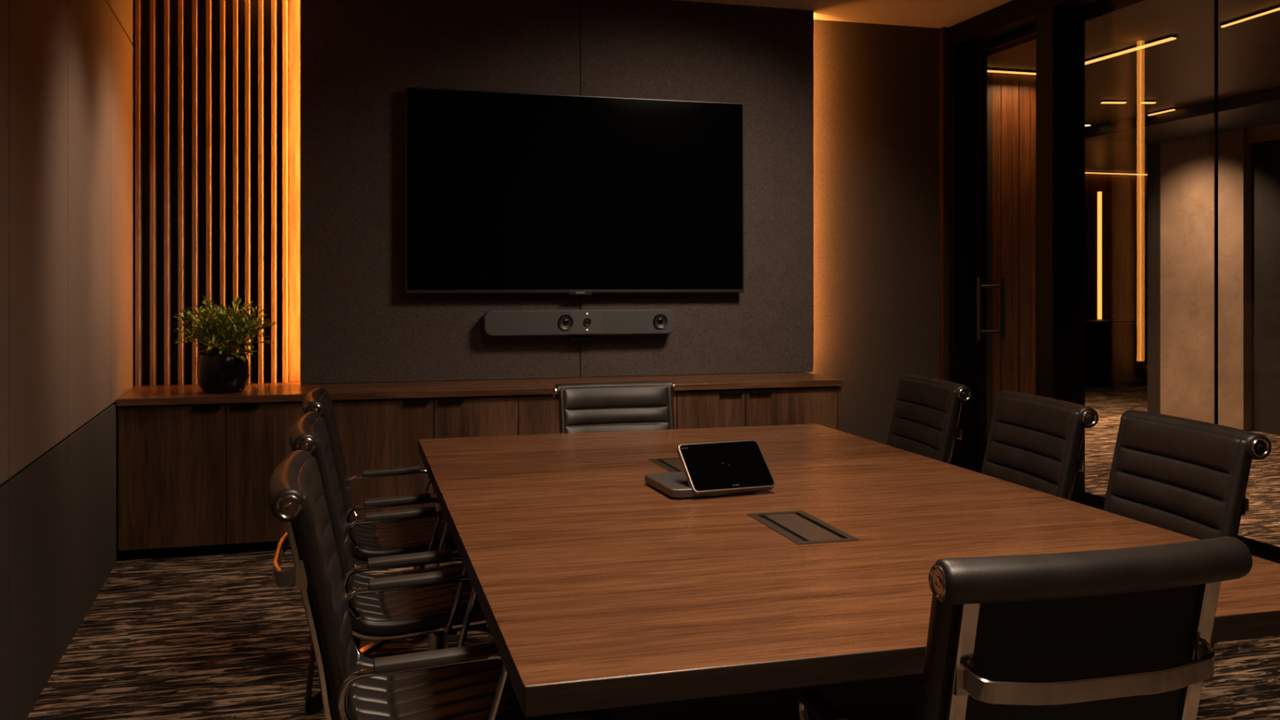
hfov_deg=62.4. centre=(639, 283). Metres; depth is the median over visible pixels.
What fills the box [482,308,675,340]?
bar
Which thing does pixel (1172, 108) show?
recessed light
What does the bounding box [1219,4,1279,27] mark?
recessed light
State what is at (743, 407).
base cabinet
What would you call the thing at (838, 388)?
end panel
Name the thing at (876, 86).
wall
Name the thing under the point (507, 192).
tv
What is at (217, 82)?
slatted wall panel
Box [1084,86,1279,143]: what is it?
ceiling beam
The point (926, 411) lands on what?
chair
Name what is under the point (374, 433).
base cabinet
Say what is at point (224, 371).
potted plant
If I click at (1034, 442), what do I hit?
chair
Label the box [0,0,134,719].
wall
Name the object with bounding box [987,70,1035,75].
diffuser
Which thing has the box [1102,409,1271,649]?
chair
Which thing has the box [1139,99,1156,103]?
recessed light
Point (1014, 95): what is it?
wall
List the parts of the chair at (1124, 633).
armrest, rail, backrest, rail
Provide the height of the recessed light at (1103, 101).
0.022 m
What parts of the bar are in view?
plate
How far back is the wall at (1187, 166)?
9.71 m
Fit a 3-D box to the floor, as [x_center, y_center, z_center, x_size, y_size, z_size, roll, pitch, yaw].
[4.511,1.360,6.829,16.700,0.120,15.600,0,0,-15]
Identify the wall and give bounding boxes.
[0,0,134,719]
[133,19,987,444]
[300,0,813,384]
[987,71,992,436]
[992,72,1035,412]
[1084,173,1147,319]
[1147,142,1159,413]
[1160,128,1251,431]
[1251,138,1279,435]
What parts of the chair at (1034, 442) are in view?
leg, backrest, rail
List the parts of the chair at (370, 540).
backrest, leg, armrest, armrest, seat, rail, leg, leg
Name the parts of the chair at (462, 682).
rail, backrest, armrest, armrest, seat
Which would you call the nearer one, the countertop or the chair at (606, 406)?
the chair at (606, 406)
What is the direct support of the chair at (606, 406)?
on the floor
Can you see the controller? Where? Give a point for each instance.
(735, 467)
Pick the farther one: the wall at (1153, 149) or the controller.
the wall at (1153, 149)
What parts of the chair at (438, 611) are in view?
backrest, armrest, armrest, seat, rail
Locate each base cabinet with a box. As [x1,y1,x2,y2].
[118,401,305,559]
[331,395,517,519]
[517,391,676,435]
[675,386,836,429]
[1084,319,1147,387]
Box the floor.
[26,386,1279,719]
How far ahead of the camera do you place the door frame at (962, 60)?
6.74 m
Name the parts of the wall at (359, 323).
felt panel, felt panel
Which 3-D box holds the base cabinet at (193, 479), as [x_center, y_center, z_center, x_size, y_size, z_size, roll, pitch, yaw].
[-2.047,0.935,5.300,0.932,0.729,0.616,0,0,-15]
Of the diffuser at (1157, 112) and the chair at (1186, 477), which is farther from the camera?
the diffuser at (1157, 112)
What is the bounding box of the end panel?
[835,386,840,431]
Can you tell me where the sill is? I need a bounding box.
[1071,493,1279,564]
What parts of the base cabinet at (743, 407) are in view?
door, handle, handle, door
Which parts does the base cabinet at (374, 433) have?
door, handle, handle, door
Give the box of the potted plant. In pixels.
[168,294,276,393]
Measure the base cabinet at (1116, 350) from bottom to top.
0.830 m
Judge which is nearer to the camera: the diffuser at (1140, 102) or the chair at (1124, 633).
the chair at (1124, 633)
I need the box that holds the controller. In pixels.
[644,440,775,498]
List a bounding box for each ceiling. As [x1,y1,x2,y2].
[676,0,1011,27]
[986,0,1279,173]
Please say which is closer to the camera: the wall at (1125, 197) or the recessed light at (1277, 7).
the recessed light at (1277, 7)
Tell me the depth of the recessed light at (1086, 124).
9.61 m
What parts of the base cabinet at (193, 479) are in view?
door, handle, handle, door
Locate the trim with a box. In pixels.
[938,26,948,381]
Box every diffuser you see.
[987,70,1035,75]
[1101,102,1126,103]
[1140,102,1155,103]
[1147,109,1175,115]
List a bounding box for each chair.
[267,449,602,719]
[288,411,487,650]
[302,386,490,656]
[552,381,675,433]
[797,536,1252,719]
[886,373,972,463]
[920,390,1098,684]
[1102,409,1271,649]
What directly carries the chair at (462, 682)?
on the floor
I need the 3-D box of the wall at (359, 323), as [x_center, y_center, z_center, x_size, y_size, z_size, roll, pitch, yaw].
[-0.401,-0.552,6.058,2.942,2.173,0.200,0,0,-15]
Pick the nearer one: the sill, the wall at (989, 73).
the sill
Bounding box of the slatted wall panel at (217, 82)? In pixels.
[134,0,300,386]
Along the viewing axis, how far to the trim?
6.76 m
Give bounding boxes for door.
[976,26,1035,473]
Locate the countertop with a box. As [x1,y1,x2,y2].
[115,372,844,406]
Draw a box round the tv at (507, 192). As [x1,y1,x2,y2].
[405,86,743,294]
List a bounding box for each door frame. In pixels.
[948,45,977,471]
[1035,0,1217,493]
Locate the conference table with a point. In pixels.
(611, 594)
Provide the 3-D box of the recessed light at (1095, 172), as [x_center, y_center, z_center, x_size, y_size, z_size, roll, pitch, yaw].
[6.083,-1.439,13.789,1.800,0.022,0.048,0,0,-15]
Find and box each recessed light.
[987,67,1035,75]
[1084,34,1177,64]
[1084,123,1093,126]
[1084,171,1147,175]
[1100,99,1127,103]
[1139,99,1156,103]
[1146,106,1176,115]
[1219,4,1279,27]
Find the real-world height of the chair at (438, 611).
0.928 m
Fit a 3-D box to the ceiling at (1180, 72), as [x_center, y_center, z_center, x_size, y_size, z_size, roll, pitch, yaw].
[7.463,-1.510,7.635,10.580,0.120,15.600,0,0,-15]
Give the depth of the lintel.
6.25 m
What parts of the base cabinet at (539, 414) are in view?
door, door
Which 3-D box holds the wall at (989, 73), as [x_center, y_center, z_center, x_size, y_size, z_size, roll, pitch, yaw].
[2.238,-0.075,7.212,0.277,2.750,0.165,0,0,-15]
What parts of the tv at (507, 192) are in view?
trim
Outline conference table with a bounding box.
[417,423,1279,719]
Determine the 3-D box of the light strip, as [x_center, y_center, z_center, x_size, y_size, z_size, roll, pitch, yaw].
[5.704,-0.360,13.697,0.720,1.660,0.073,0,0,-15]
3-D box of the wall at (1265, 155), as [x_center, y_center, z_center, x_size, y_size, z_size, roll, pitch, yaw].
[6.769,0.035,4.517,0.160,2.530,9.950,0,0,-15]
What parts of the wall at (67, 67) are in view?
cloth panel, cloth panel, cloth panel, cloth panel, cloth panel, cloth panel, cloth panel, cloth panel, cloth panel, cloth panel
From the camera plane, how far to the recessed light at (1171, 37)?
6.48 m
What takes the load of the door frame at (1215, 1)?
on the sill
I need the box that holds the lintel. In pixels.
[948,0,1111,47]
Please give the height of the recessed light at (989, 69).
0.022 m
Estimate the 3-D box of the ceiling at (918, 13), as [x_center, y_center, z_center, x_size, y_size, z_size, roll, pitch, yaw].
[0.298,-1.700,2.077,6.070,0.120,8.650,0,0,-15]
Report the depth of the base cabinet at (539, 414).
5.42 m

